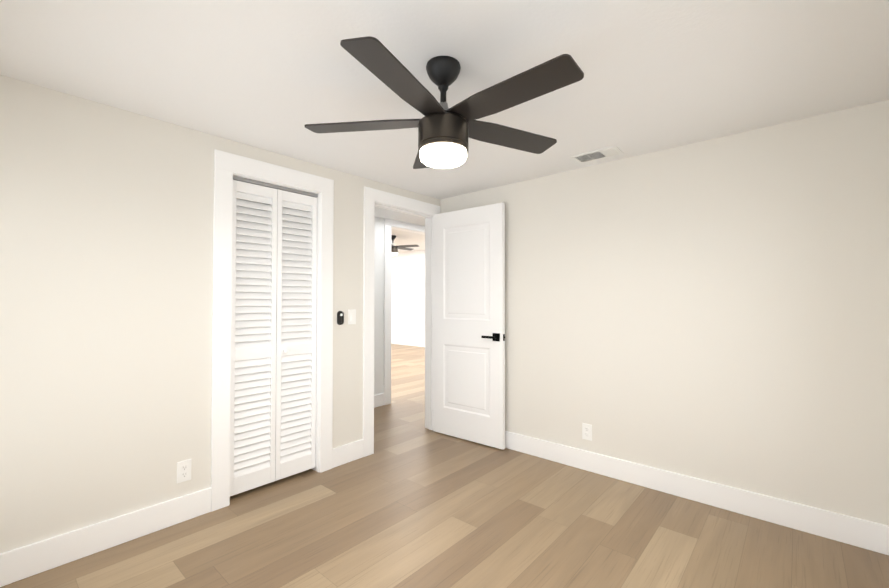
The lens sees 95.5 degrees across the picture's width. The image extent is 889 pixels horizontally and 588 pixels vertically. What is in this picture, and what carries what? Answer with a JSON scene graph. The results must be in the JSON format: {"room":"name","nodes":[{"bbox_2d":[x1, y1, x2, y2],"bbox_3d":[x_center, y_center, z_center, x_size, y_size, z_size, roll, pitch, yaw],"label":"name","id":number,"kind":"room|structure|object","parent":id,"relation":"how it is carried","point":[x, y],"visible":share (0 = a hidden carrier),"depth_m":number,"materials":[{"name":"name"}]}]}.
{"room":"empty bedroom","nodes":[
{"label":"empty bedroom","id":0,"kind":"room"},
{"bbox_2d":[0,75,439,552],"bbox_3d":[-1.212,0.168,2.649,0.120,2.211,3.420,-1,-1,41],"label":"wall","id":1,"kind":"structure","parent":0,"point":[106,259],"depth_m":2.03,"materials":[{"name":"white paint"}]},
{"bbox_2d":[0,487,210,586],"bbox_3d":[-1.775,1.189,1.884,0.018,0.140,1.255,-1,-1,41],"label":"baseboard","id":2,"kind":"structure","parent":1,"relation":"attached to","point":[24,562],"depth_m":1.97,"materials":[{"name":"white wood"}]},
{"bbox_2d":[177,459,191,482],"bbox_3d":[-1.456,0.991,2.260,0.008,0.114,0.070,-1,-1,41],"label":"electrical outlet","id":3,"kind":"object","parent":1,"relation":"attached to","point":[183,471],"visible":1,"depth_m":2.26,"materials":[{"name":"white plastic"}]},
{"bbox_2d":[211,149,333,511],"bbox_3d":[-1.147,0.262,2.723,0.120,2.025,0.640,-1,-1,41],"label":"door frame","id":4,"kind":"structure","parent":1,"relation":"attached to","point":[316,468],"depth_m":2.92,"materials":[{"name":"white wood"}]},
{"bbox_2d":[230,180,316,495],"bbox_3d":[-1.123,0.269,2.702,0.070,1.950,0.592,-1,-1,41],"label":"closet door","id":5,"kind":"structure","parent":1,"relation":"in","point":[273,380],"depth_m":2.69,"materials":[{"name":"white wood"}]},
{"bbox_2d":[233,176,317,197],"bbox_3d":[-1.137,-0.719,2.732,0.042,0.021,0.598,-1,-1,41],"label":"door track","id":6,"kind":"object","parent":1,"relation":"attached to","point":[236,178],"visible":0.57,"depth_m":2.69,"materials":[{"name":"silver metal"}]},
{"bbox_2d":[337,311,343,324],"bbox_3d":[-0.780,0.180,3.035,0.021,0.106,0.049,-1,-1,41],"label":"switch","id":7,"kind":"object","parent":1,"relation":"attached to","point":[340,317],"visible":1,"depth_m":3.02,"materials":[{"name":"black plastic"}]},
{"bbox_2d":[332,439,363,467],"bbox_3d":[-0.735,1.211,3.073,0.015,0.140,0.285,-1,-1,41],"label":"baseboard","id":8,"kind":"structure","parent":1,"relation":"attached to","point":[349,452],"depth_m":3.06,"materials":[{"name":"white wood"}]},
{"bbox_2d":[348,309,355,323],"bbox_3d":[-0.712,0.176,3.120,0.013,0.115,0.070,-1,-1,41],"label":"switch plate","id":9,"kind":"object","parent":1,"relation":"attached to","point":[351,316],"visible":1,"depth_m":3.12,"materials":[{"name":"white plastic"}]},
{"bbox_2d":[363,186,440,456],"bbox_3d":[-0.379,0.220,3.600,0.156,2.140,0.950,-1,-1,41],"label":"door frame","id":10,"kind":"structure","parent":1,"relation":"attached to","point":[372,196],"depth_m":3.27,"materials":[{"name":"white wood"}]},
{"bbox_2d":[433,202,504,449],"bbox_3d":[0.196,0.263,3.573,0.777,2.030,0.139,-1,-1,39],"label":"door","id":11,"kind":"structure","parent":10,"relation":"attached to","point":[469,324],"depth_m":3.53,"materials":[{"name":"white wood"}]},
{"bbox_2d":[374,217,383,394],"bbox_3d":[-0.263,0.022,5.404,0.120,2.600,7.970,-1,-1,41],"label":"wall","id":12,"kind":"structure","parent":0,"point":[379,311],"depth_m":4.74,"materials":[{"name":"white paint"}]},
{"bbox_2d":[374,393,383,407],"bbox_3d":[-1.150,1.232,4.268,0.015,0.140,1.325,-1,-1,41],"label":"baseboard","id":13,"kind":"structure","parent":12,"relation":"attached to","point":[378,400],"depth_m":4.70,"materials":[{"name":"white wood"}]},
{"bbox_2d":[384,218,424,404],"bbox_3d":[-0.418,0.201,5.211,0.138,2.235,1.030,-1,-1,41],"label":"door frame","id":14,"kind":"structure","parent":12,"relation":"attached to","point":[388,223],"depth_m":4.82,"materials":[{"name":"white wood"}]},
{"bbox_2d":[391,250,424,341],"bbox_3d":[-0.315,0.117,10.668,6.900,2.600,0.120,-1,-1,41],"label":"wall","id":15,"kind":"structure","parent":0,"point":[408,296],"depth_m":11.19,"materials":[{"name":"white paint"}]},
{"bbox_2d":[391,339,424,346],"bbox_3d":[-0.304,1.345,10.545,6.750,0.140,0.018,-1,-1,41],"label":"baseboard","id":16,"kind":"structure","parent":15,"relation":"attached to","point":[393,341],"depth_m":11.14,"materials":[{"name":"white wood"}]},
{"bbox_2d":[391,229,424,252],"bbox_3d":[-2.897,-1.287,7.657,7.020,0.100,8.090,-1,-1,41],"label":"ceiling","id":17,"kind":"structure","parent":0,"point":[405,238],"depth_m":9.14,"materials":[{"name":"white paint"}]},
{"bbox_2d":[391,235,418,255],"bbox_3d":[-1.063,-1.017,8.507,1.145,0.411,1.103,-1,-1,41],"label":"ceiling fan","id":18,"kind":"object","parent":17,"relation":"hanging from","point":[394,250],"visible":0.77,"depth_m":8.40,"materials":[{"name":"black metal"}]},
{"bbox_2d":[0,344,888,587],"bbox_3d":[-1.419,1.360,6.114,11.213,0.050,8.390,-1,-1,41],"label":"floor","id":19,"kind":"structure","parent":0,"point":[412,501],"depth_m":2.10,"materials":[{"name":"brown wood"}]},
{"bbox_2d":[0,0,888,225],"bbox_3d":[0.610,-0.979,3.147,4.193,0.100,6.540,-1,-1,41],"label":"ceiling","id":20,"kind":"structure","parent":0,"point":[275,76],"depth_m":1.70,"materials":[{"name":"white paint"}]},
{"bbox_2d":[304,36,583,168],"bbox_3d":[0.019,-0.750,1.659,1.103,0.411,1.145,-1,-1,41],"label":"ceiling fan","id":21,"kind":"object","parent":20,"relation":"hanging from","point":[445,132],"visible":1,"depth_m":1.58,"materials":[{"name":"black metal"}]},
{"bbox_2d":[570,145,623,163],"bbox_3d":[1.024,-0.931,2.717,0.300,0.011,0.170,-1,-1,41],"label":"ceiling vent","id":22,"kind":"object","parent":20,"relation":"in","point":[611,151],"visible":1,"depth_m":2.70,"materials":[{"name":"white metal"}]},
{"bbox_2d":[440,100,888,525],"bbox_3d":[1.117,0.173,2.961,3.213,2.211,0.120,-1,-1,41],"label":"wall","id":23,"kind":"structure","parent":0,"point":[715,310],"depth_m":2.41,"materials":[{"name":"white paint"}]},
{"bbox_2d":[582,423,591,440],"bbox_3d":[1.035,1.001,2.933,0.070,0.114,0.008,-1,-1,41],"label":"electrical outlet","id":24,"kind":"object","parent":23,"relation":"attached to","point":[586,431],"visible":1,"depth_m":2.93,"materials":[{"name":"white plastic"}]},
{"bbox_2d":[505,431,888,554],"bbox_3d":[1.065,1.208,2.896,2.925,0.140,0.018,-1,-1,41],"label":"baseboard","id":25,"kind":"structure","parent":23,"relation":"attached to","point":[869,535],"depth_m":2.38,"materials":[{"name":"white wood"}]}
]}

